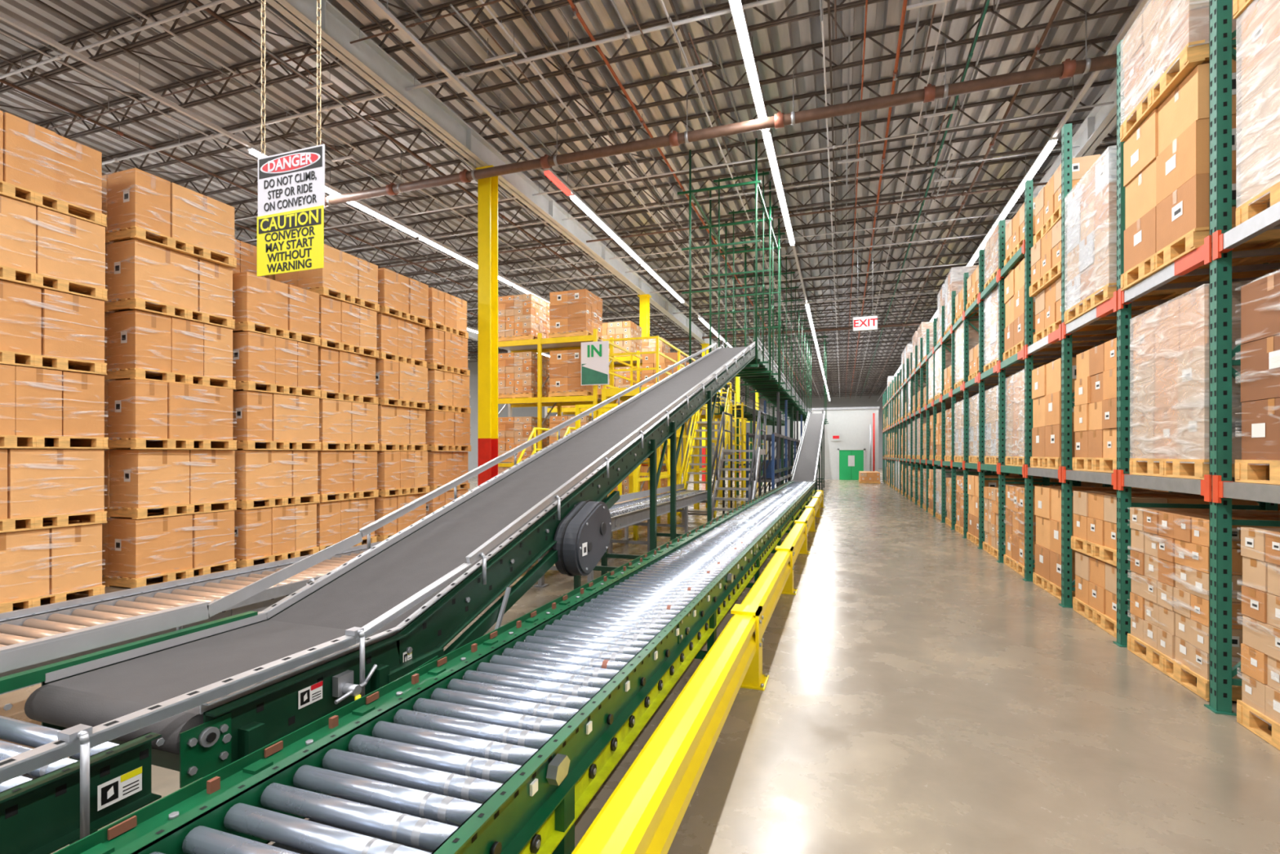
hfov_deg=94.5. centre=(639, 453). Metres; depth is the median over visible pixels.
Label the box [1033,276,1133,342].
wooden pallet
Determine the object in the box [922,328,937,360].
boxes
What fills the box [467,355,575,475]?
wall
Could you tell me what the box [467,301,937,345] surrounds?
joist
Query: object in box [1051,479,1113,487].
wooden pallet
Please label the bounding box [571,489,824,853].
guard rail
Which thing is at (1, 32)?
conduit pipe
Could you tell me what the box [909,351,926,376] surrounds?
wooden pallet
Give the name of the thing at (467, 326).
strut
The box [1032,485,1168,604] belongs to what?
wooden pallet
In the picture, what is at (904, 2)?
pipe
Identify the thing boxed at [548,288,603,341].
wooden pallet
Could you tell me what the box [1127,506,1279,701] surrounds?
wooden pallet
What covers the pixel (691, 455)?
stairs
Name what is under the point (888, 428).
beam
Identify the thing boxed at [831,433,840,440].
notice
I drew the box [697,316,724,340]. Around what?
light fixture
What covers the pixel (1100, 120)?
girder
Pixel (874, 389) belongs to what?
joist
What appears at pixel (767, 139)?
light fixture
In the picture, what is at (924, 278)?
joist
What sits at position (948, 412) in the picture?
boxes
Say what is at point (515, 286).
light fixture
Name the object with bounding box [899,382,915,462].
beam
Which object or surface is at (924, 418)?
cardboard boxes
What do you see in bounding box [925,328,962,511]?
frame
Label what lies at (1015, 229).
wooden pallet
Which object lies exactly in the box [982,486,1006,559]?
wooden pallet
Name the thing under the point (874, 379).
joist
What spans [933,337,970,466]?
beam
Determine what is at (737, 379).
steel column
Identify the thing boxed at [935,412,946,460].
cardboard boxes
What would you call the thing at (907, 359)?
frame
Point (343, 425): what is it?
wooden pallet
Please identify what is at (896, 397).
wooden pallet
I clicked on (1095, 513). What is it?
wooden pallet
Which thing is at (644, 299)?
steel column
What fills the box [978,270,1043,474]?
beam
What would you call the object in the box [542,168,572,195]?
warning light
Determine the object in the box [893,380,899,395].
wooden pallet
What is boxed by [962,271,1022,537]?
frame
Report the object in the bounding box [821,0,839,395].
conduit pipe
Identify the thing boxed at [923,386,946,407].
wooden pallet
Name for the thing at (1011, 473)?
wooden pallet
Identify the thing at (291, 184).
safety sign
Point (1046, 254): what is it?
wooden pallet
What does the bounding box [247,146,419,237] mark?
light fixture
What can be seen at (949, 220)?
conduit
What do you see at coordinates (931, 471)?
wooden pallet
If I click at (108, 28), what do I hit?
joist
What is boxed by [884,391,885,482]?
frame
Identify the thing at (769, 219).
frame
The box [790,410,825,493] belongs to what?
conveyor
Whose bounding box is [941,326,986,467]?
beam
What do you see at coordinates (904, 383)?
beam
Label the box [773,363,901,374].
joist
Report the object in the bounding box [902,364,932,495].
frame
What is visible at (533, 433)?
stairs
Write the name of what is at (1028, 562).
frame
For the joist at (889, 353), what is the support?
attached to the ceiling
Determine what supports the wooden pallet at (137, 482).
on the wooden pallet at (135, 552)
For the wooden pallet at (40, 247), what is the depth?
6.55 m
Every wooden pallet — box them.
[0,110,106,226]
[0,195,107,301]
[0,280,106,374]
[0,364,108,448]
[0,448,106,533]
[0,519,105,613]
[81,509,236,588]
[84,167,236,268]
[93,309,235,389]
[102,378,236,449]
[104,239,235,328]
[104,448,236,519]
[194,502,319,567]
[218,331,320,398]
[230,238,257,275]
[232,271,320,346]
[232,391,320,450]
[235,450,319,509]
[262,274,275,279]
[275,244,379,311]
[288,497,377,551]
[297,399,379,450]
[317,450,378,502]
[318,295,378,358]
[318,346,378,404]
[354,492,426,541]
[363,450,429,497]
[364,267,429,326]
[370,404,426,451]
[373,313,426,368]
[375,359,429,409]
[394,410,471,451]
[409,488,467,515]
[419,450,470,492]
[422,369,471,413]
[424,287,468,338]
[424,328,470,376]
[497,293,549,341]
[497,351,549,398]
[497,416,549,462]
[497,466,510,474]
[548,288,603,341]
[548,349,601,398]
[549,415,591,444]
[553,405,575,408]
[601,320,642,357]
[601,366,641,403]
[608,471,641,496]
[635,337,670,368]
[640,465,667,497]
[645,439,667,460]
[858,471,877,482]
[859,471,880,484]
[887,375,899,398]
[888,402,889,426]
[888,433,889,457]
[888,462,889,485]
[890,432,892,457]
[891,400,892,424]
[891,462,892,487]
[892,431,897,457]
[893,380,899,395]
[893,462,893,488]
[895,396,897,422]
[895,433,897,457]
[895,460,897,490]
[897,394,899,421]
[897,460,924,492]
[898,428,899,457]
[901,350,904,385]
[901,384,906,419]
[901,428,902,457]
[901,464,906,494]
[904,343,912,381]
[904,427,906,457]
[904,468,906,496]
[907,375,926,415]
[907,424,910,458]
[907,466,919,499]
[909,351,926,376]
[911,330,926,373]
[911,395,915,413]
[911,470,919,502]
[912,420,915,458]
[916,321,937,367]
[916,391,919,410]
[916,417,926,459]
[917,471,919,506]
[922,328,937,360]
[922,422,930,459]
[922,468,926,511]
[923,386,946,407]
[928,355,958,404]
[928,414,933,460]
[928,469,933,515]
[934,345,972,399]
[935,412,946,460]
[935,468,991,519]
[937,284,951,343]
[943,365,986,395]
[944,265,977,336]
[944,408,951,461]
[945,477,956,527]
[954,287,985,324]
[954,317,1006,389]
[954,400,970,462]
[955,475,963,534]
[966,262,986,309]
[966,475,1043,546]
[968,340,1016,381]
[968,392,986,463]
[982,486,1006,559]
[983,219,1013,289]
[983,275,1057,372]
[984,384,1007,464]
[1003,257,1109,360]
[1003,484,1082,577]
[1004,197,1035,266]
[1004,368,1034,466]
[1010,473,1057,485]
[1029,218,1061,297]
[1030,356,1076,469]
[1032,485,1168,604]
[1033,154,1101,245]
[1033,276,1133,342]
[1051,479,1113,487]
[1064,145,1199,324]
[1071,490,1258,566]
[1072,335,1136,472]
[1072,551,1116,638]
[1120,0,1241,142]
[1120,58,1279,290]
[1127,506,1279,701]
[1129,280,1254,479]
[1232,0,1257,19]
[1235,0,1279,226]
[1235,271,1279,484]
[1236,527,1279,750]
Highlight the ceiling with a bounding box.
[0,0,1151,397]
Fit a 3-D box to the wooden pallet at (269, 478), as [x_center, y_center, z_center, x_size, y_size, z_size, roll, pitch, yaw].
[-6.130,0.379,9.523,1.140,0.882,1.300,0,0,19]
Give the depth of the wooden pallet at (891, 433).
30.28 m
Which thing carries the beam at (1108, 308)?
attached to the frame at (1067, 584)
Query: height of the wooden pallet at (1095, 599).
0.636 m
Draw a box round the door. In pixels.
[837,448,865,479]
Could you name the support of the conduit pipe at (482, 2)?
hanging from the joist at (445, 6)
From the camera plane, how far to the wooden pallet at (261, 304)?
9.19 m
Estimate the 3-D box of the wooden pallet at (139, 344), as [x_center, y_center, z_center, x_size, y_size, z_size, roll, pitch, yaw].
[-6.642,-1.381,8.205,1.140,0.882,1.300,0,0,19]
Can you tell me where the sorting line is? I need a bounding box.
[746,391,805,502]
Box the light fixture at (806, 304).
[804,302,814,332]
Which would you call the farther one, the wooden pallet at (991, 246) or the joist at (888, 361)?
the joist at (888, 361)
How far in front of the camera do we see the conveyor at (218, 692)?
2.87 m
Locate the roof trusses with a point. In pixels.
(355, 2)
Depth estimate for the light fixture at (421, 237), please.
18.76 m
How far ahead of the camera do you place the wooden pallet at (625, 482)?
18.59 m
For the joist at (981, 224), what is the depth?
21.42 m
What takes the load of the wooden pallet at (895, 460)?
on the floor
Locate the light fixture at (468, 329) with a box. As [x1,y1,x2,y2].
[466,327,477,333]
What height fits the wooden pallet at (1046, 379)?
1.276 m
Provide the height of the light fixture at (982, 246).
0.100 m
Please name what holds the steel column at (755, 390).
on the floor
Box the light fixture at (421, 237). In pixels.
[417,235,514,285]
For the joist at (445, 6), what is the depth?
11.07 m
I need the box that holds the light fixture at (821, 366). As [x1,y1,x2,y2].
[820,364,824,375]
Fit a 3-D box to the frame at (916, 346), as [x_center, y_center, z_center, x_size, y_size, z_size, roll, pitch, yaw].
[9.828,-0.980,19.879,1.110,5.360,0.130,0,0,19]
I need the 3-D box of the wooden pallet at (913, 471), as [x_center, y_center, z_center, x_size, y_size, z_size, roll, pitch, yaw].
[10.102,1.139,20.538,1.100,1.116,1.130,0,0,19]
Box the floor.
[0,466,1279,853]
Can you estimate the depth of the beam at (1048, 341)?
7.12 m
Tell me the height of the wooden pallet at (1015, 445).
1.346 m
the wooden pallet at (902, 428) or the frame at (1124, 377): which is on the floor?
the frame at (1124, 377)
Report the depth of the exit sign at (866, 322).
17.01 m
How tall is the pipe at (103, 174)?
0.330 m
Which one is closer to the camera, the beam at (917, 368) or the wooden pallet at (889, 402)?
the beam at (917, 368)
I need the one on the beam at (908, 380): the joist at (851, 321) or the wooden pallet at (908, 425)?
the wooden pallet at (908, 425)
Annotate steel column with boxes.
[473,164,497,486]
[637,293,651,465]
[700,343,709,481]
[735,376,740,475]
[755,390,759,435]
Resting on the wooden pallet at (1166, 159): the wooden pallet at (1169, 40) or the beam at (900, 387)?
the wooden pallet at (1169, 40)
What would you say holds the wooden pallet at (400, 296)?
on the wooden pallet at (399, 340)
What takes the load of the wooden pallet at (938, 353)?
on the beam at (938, 345)
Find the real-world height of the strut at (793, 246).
0.600 m
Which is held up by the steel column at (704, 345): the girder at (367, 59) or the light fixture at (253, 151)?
the girder at (367, 59)
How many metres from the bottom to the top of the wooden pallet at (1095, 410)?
1.256 m
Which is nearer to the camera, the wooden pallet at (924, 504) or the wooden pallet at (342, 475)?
the wooden pallet at (342, 475)
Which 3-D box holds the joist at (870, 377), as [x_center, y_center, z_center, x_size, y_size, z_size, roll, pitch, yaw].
[12.590,-7.235,61.537,37.909,0.510,0.090,0,0,19]
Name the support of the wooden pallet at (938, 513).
on the floor
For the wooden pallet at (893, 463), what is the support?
on the floor
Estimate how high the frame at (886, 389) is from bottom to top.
5.360 m
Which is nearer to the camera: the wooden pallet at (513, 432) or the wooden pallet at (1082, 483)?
the wooden pallet at (1082, 483)
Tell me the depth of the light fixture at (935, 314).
27.11 m
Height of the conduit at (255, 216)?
0.324 m
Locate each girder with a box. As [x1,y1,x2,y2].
[265,0,718,351]
[466,330,549,357]
[984,75,1116,261]
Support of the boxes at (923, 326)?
on the beam at (917, 368)
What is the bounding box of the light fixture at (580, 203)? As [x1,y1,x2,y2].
[569,193,643,263]
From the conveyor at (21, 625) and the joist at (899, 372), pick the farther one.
the joist at (899, 372)
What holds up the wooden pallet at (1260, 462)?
on the beam at (1268, 219)
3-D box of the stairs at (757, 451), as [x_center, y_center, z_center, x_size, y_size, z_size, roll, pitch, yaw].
[2.444,0.311,14.561,0.956,2.779,2.879,0,0,19]
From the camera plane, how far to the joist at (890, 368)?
53.08 m
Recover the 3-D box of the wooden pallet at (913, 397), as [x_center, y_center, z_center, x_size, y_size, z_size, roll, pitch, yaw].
[10.101,-1.741,20.518,1.100,0.636,1.130,0,0,19]
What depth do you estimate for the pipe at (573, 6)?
11.82 m
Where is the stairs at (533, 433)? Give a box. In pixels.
[516,426,575,463]
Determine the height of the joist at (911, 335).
0.510 m
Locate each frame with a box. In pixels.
[575,403,670,540]
[677,137,780,390]
[711,408,764,494]
[882,394,884,481]
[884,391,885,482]
[885,389,892,484]
[887,386,889,484]
[889,383,906,486]
[892,380,893,488]
[893,376,897,489]
[897,373,899,488]
[899,368,925,493]
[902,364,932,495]
[906,358,937,497]
[910,352,940,501]
[914,345,950,504]
[919,337,958,507]
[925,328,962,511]
[932,318,974,516]
[940,305,991,522]
[950,290,1006,529]
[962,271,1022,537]
[977,248,1049,549]
[996,219,1080,563]
[1022,179,1113,581]
[1058,123,1175,608]
[1102,483,1111,487]
[1112,39,1277,647]
[1204,0,1279,715]
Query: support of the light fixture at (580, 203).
hanging from the strut at (377, 4)
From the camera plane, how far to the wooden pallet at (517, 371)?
16.01 m
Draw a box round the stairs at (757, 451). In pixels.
[711,410,765,519]
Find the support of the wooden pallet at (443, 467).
on the wooden pallet at (444, 499)
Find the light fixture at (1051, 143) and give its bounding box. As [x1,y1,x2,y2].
[991,137,1058,229]
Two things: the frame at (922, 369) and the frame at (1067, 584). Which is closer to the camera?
the frame at (1067, 584)
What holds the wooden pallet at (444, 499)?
on the floor
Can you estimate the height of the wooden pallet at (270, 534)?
0.882 m
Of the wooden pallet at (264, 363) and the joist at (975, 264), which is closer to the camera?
the wooden pallet at (264, 363)
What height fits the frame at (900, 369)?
5.360 m
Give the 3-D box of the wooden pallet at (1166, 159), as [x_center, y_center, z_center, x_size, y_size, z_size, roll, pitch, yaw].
[4.536,-2.061,4.458,1.100,1.276,1.130,0,0,19]
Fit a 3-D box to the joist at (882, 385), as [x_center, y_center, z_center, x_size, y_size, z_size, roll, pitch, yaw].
[15.018,-7.235,68.634,37.909,0.510,0.090,0,0,19]
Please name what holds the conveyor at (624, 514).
on the floor
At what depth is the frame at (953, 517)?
13.29 m
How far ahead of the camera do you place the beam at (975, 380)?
11.30 m
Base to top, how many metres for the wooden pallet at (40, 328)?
0.882 m
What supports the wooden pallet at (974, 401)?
on the beam at (975, 380)
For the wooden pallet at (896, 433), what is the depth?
27.65 m
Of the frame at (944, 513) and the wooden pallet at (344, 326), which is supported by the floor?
the frame at (944, 513)
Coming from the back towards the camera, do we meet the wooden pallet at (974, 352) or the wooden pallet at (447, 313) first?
the wooden pallet at (447, 313)
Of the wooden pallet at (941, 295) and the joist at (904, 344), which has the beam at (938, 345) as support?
the wooden pallet at (941, 295)
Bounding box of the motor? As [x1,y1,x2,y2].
[539,499,611,576]
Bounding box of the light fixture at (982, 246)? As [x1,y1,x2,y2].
[966,227,994,266]
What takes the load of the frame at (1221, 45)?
on the floor
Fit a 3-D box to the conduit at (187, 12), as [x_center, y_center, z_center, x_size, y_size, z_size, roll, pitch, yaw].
[-5.530,-6.843,8.550,37.400,0.313,0.066,0,0,19]
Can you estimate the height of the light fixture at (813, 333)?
0.100 m
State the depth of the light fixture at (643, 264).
21.70 m
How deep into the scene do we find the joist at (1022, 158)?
16.91 m
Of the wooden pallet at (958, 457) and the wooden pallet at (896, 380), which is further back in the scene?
the wooden pallet at (896, 380)
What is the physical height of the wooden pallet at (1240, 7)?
1.396 m
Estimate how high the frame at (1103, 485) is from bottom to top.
5.360 m
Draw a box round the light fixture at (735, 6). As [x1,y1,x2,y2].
[728,0,769,133]
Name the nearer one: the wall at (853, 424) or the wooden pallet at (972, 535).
the wooden pallet at (972, 535)
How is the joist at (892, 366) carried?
attached to the ceiling
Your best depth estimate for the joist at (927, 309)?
32.39 m
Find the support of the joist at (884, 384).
attached to the ceiling
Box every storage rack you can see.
[497,328,613,494]
[544,351,649,497]
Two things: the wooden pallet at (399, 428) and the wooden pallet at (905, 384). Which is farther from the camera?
the wooden pallet at (905, 384)
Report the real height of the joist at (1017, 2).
0.510 m
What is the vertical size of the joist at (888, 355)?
0.510 m
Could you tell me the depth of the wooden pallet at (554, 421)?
15.53 m
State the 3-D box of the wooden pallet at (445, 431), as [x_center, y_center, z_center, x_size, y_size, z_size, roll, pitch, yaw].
[-4.703,-0.501,13.435,1.140,0.882,1.300,0,0,19]
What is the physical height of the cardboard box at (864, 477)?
0.636 m
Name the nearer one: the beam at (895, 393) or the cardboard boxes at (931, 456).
the cardboard boxes at (931, 456)
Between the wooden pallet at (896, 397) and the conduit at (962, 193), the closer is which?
the conduit at (962, 193)
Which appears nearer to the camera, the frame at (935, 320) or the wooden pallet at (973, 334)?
the wooden pallet at (973, 334)
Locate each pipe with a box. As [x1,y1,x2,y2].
[0,30,734,399]
[0,79,719,400]
[102,172,477,316]
[116,0,752,397]
[190,0,767,401]
[256,0,700,343]
[324,11,1116,207]
[479,0,798,398]
[521,0,804,399]
[567,0,808,398]
[660,0,820,398]
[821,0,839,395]
[845,0,867,387]
[849,0,907,399]
[855,1,947,395]
[860,0,990,397]
[869,0,1062,397]
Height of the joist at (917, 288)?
0.510 m
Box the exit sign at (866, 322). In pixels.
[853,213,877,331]
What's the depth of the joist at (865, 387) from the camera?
67.81 m
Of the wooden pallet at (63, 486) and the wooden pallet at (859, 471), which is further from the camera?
the wooden pallet at (859, 471)
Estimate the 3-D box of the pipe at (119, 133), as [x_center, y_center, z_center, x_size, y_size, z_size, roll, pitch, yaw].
[-2.553,-6.835,37.336,0.084,0.330,86.800,0,0,19]
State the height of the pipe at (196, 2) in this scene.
0.330 m
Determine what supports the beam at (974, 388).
attached to the frame at (953, 517)
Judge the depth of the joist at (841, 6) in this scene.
11.07 m
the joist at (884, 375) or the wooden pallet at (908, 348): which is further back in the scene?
the joist at (884, 375)
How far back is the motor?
4.30 m
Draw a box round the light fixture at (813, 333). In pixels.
[811,331,818,351]
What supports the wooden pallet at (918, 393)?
on the beam at (917, 368)
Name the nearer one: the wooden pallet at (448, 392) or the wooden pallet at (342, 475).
the wooden pallet at (342, 475)
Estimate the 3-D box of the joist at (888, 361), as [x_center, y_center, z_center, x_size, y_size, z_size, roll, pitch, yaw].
[9.192,-7.235,51.603,37.909,0.510,0.090,0,0,19]
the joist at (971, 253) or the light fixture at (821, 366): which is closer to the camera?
the joist at (971, 253)
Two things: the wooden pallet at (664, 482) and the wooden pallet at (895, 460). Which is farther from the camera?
the wooden pallet at (895, 460)
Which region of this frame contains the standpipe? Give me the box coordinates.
[869,413,875,471]
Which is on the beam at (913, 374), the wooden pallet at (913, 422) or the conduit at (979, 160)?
the wooden pallet at (913, 422)
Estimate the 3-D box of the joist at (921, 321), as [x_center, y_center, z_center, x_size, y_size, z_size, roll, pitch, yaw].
[4.337,-7.235,37.410,37.909,0.510,0.090,0,0,19]
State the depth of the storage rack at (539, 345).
15.84 m
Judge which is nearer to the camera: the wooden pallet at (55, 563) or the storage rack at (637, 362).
the wooden pallet at (55, 563)
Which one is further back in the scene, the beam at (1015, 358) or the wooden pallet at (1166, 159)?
the beam at (1015, 358)
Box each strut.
[0,12,747,404]
[368,0,733,347]
[466,325,549,355]
[751,35,831,402]
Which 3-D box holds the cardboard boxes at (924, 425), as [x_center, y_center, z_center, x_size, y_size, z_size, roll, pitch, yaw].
[9.203,-0.381,17.866,1.100,1.116,1.130,0,0,18]
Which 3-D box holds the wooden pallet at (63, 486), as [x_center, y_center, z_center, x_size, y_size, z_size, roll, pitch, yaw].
[-7.088,0.379,6.614,1.140,0.882,1.300,0,0,19]
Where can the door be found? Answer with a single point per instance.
(851, 461)
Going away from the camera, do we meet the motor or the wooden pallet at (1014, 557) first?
the motor
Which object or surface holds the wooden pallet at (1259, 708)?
on the floor
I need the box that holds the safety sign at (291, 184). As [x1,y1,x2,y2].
[257,0,324,276]
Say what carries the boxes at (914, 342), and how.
on the beam at (913, 374)
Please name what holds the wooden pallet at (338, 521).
on the floor
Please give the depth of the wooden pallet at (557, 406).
19.23 m
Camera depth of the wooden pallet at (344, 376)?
10.58 m
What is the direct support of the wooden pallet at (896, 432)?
on the beam at (892, 397)
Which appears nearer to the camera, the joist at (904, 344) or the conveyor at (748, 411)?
the conveyor at (748, 411)
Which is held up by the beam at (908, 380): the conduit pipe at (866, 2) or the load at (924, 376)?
the load at (924, 376)
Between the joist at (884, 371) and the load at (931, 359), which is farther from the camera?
the joist at (884, 371)
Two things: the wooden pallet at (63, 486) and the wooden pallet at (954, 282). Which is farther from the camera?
the wooden pallet at (954, 282)
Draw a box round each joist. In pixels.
[0,0,270,93]
[34,0,585,139]
[102,0,885,173]
[173,0,1150,195]
[226,31,1129,219]
[234,79,1113,243]
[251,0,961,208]
[324,119,1116,249]
[346,143,1116,263]
[376,177,1042,275]
[403,200,1024,284]
[428,222,993,294]
[453,239,985,302]
[466,251,978,311]
[466,262,978,319]
[466,275,948,327]
[466,285,942,328]
[467,293,937,339]
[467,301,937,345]
[467,308,937,350]
[467,315,933,354]
[467,320,929,358]
[467,326,919,362]
[670,331,915,353]
[671,336,912,356]
[680,340,912,359]
[685,344,907,359]
[692,348,904,361]
[711,387,885,398]
[711,389,884,399]
[713,391,878,399]
[716,383,887,394]
[722,380,887,391]
[722,385,884,395]
[722,386,881,396]
[726,378,887,389]
[726,382,887,392]
[729,368,899,381]
[729,374,897,386]
[730,370,899,382]
[731,372,899,384]
[732,365,900,378]
[732,377,884,387]
[773,357,902,370]
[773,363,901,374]
[775,355,901,367]
[775,360,899,372]
[776,352,902,364]
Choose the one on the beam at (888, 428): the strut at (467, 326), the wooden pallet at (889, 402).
the wooden pallet at (889, 402)
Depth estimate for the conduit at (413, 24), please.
10.18 m
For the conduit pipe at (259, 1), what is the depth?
12.08 m
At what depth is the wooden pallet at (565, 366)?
15.50 m
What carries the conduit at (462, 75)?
attached to the girder at (367, 59)
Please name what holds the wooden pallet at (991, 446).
on the beam at (993, 371)
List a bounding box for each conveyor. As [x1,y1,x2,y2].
[0,341,755,844]
[0,497,641,694]
[0,703,164,853]
[52,480,815,853]
[533,483,712,587]
[713,170,813,421]
[714,244,786,426]
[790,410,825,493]
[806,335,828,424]
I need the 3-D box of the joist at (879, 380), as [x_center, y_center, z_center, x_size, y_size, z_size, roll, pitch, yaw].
[13.561,-7.235,64.376,37.909,0.510,0.090,0,0,19]
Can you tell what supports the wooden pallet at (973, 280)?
on the beam at (975, 380)
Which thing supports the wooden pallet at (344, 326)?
on the wooden pallet at (344, 376)
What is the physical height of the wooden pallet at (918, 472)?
1.116 m
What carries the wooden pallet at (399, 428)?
on the wooden pallet at (398, 473)
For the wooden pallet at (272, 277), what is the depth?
10.48 m
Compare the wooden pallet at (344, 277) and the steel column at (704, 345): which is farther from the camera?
the steel column at (704, 345)
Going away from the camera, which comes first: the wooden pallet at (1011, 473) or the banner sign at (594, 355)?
the wooden pallet at (1011, 473)
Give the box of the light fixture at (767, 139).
[762,130,795,245]
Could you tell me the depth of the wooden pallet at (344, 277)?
10.44 m
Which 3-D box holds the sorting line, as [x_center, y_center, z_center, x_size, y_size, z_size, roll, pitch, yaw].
[6.851,-0.150,27.334,0.850,3.700,19.840,0,0,19]
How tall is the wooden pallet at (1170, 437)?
1.346 m
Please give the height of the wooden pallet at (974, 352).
0.636 m
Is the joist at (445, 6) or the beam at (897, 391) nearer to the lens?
the joist at (445, 6)
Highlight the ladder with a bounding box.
[727,402,746,507]
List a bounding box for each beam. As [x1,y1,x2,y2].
[887,398,902,460]
[891,394,906,460]
[893,391,910,460]
[896,387,910,461]
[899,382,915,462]
[902,380,919,462]
[906,375,930,462]
[910,368,938,463]
[915,364,946,463]
[920,357,951,463]
[925,347,959,465]
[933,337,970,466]
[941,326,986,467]
[951,311,998,469]
[963,293,1011,471]
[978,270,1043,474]
[998,239,1088,477]
[1024,323,1133,482]
[1062,290,1180,489]
[1117,235,1279,502]
[1212,201,1279,503]
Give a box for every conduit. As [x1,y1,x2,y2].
[0,0,229,79]
[46,0,503,129]
[102,0,781,164]
[234,78,951,221]
[241,101,1113,241]
[342,140,1116,251]
[377,182,1047,268]
[417,211,1017,280]
[441,233,986,292]
[466,260,986,310]
[466,287,940,330]
[467,321,927,353]
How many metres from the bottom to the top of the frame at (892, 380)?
5.360 m
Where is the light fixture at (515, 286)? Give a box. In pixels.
[513,284,549,302]
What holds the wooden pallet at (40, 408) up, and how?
on the wooden pallet at (63, 486)
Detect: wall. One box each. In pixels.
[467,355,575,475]
[662,391,940,467]
[795,406,879,479]
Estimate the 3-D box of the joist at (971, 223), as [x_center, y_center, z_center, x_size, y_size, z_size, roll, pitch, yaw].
[-1.004,-7.235,21.798,37.909,0.510,0.090,0,0,19]
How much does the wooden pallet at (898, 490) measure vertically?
1.396 m
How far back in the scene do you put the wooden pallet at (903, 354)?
24.87 m
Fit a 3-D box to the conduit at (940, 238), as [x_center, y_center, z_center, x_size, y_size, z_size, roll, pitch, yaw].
[-0.934,-6.831,21.986,37.400,0.338,0.075,0,0,19]
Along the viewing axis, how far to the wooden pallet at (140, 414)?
7.75 m
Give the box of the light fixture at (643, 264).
[640,261,684,302]
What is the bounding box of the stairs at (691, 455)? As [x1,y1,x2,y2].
[678,387,736,518]
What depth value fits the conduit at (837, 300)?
26.04 m
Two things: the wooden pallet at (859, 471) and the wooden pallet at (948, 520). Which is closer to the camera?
the wooden pallet at (948, 520)
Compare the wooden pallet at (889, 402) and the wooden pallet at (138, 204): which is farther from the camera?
the wooden pallet at (889, 402)
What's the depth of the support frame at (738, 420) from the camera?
26.26 m
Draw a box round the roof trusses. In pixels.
[0,0,1148,401]
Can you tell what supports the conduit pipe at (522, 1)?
hanging from the joist at (445, 6)
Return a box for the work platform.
[601,335,731,523]
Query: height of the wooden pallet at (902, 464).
1.256 m
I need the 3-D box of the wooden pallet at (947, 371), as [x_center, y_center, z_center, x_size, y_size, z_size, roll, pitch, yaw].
[7.783,-1.741,13.795,1.100,0.636,1.130,0,0,17]
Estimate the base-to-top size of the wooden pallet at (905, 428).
1.246 m
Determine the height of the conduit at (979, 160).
0.324 m
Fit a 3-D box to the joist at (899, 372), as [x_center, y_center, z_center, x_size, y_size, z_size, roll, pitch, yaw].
[11.619,-7.235,58.699,37.909,0.510,0.090,0,0,19]
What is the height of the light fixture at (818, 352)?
0.100 m
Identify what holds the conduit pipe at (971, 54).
attached to the joist at (445, 6)
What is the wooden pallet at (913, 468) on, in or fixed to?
on the floor
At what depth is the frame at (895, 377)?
28.06 m
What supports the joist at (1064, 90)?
attached to the ceiling
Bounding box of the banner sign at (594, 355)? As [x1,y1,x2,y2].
[581,340,608,385]
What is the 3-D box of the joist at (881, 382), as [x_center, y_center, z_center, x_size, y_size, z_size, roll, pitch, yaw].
[14.047,-7.235,65.795,37.909,0.510,0.090,0,0,19]
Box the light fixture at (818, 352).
[817,350,822,364]
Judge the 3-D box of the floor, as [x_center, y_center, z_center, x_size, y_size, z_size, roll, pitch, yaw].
[3.597,1.800,35.232,38.000,0.200,87.000,0,0,19]
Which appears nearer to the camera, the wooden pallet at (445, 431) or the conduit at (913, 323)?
the wooden pallet at (445, 431)
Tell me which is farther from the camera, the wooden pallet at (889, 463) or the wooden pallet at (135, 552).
the wooden pallet at (889, 463)
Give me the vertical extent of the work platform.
4.600 m
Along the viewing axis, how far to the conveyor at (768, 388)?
18.87 m
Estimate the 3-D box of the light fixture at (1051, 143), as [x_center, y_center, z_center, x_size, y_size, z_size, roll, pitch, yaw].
[9.172,-6.350,14.301,0.160,0.100,4.900,0,0,19]
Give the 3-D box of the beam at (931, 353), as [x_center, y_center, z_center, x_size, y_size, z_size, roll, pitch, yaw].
[8.677,-1.285,16.521,1.092,3.210,1.385,0,0,19]
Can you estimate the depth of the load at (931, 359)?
16.77 m
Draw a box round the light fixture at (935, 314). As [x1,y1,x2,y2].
[929,309,937,321]
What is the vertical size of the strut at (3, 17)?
0.600 m
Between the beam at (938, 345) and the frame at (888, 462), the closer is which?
the beam at (938, 345)
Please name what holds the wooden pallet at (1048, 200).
on the wooden pallet at (1046, 254)
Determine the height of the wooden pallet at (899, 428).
1.296 m
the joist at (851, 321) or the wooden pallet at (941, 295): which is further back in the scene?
the joist at (851, 321)
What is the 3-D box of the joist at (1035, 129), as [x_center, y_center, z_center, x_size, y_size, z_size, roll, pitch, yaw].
[-2.460,-7.235,17.540,37.909,0.510,0.090,0,0,19]
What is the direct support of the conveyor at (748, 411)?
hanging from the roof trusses
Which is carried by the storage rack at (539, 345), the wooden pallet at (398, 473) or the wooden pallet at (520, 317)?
the wooden pallet at (520, 317)
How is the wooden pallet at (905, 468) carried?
on the floor
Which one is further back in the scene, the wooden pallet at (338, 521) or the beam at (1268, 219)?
the wooden pallet at (338, 521)

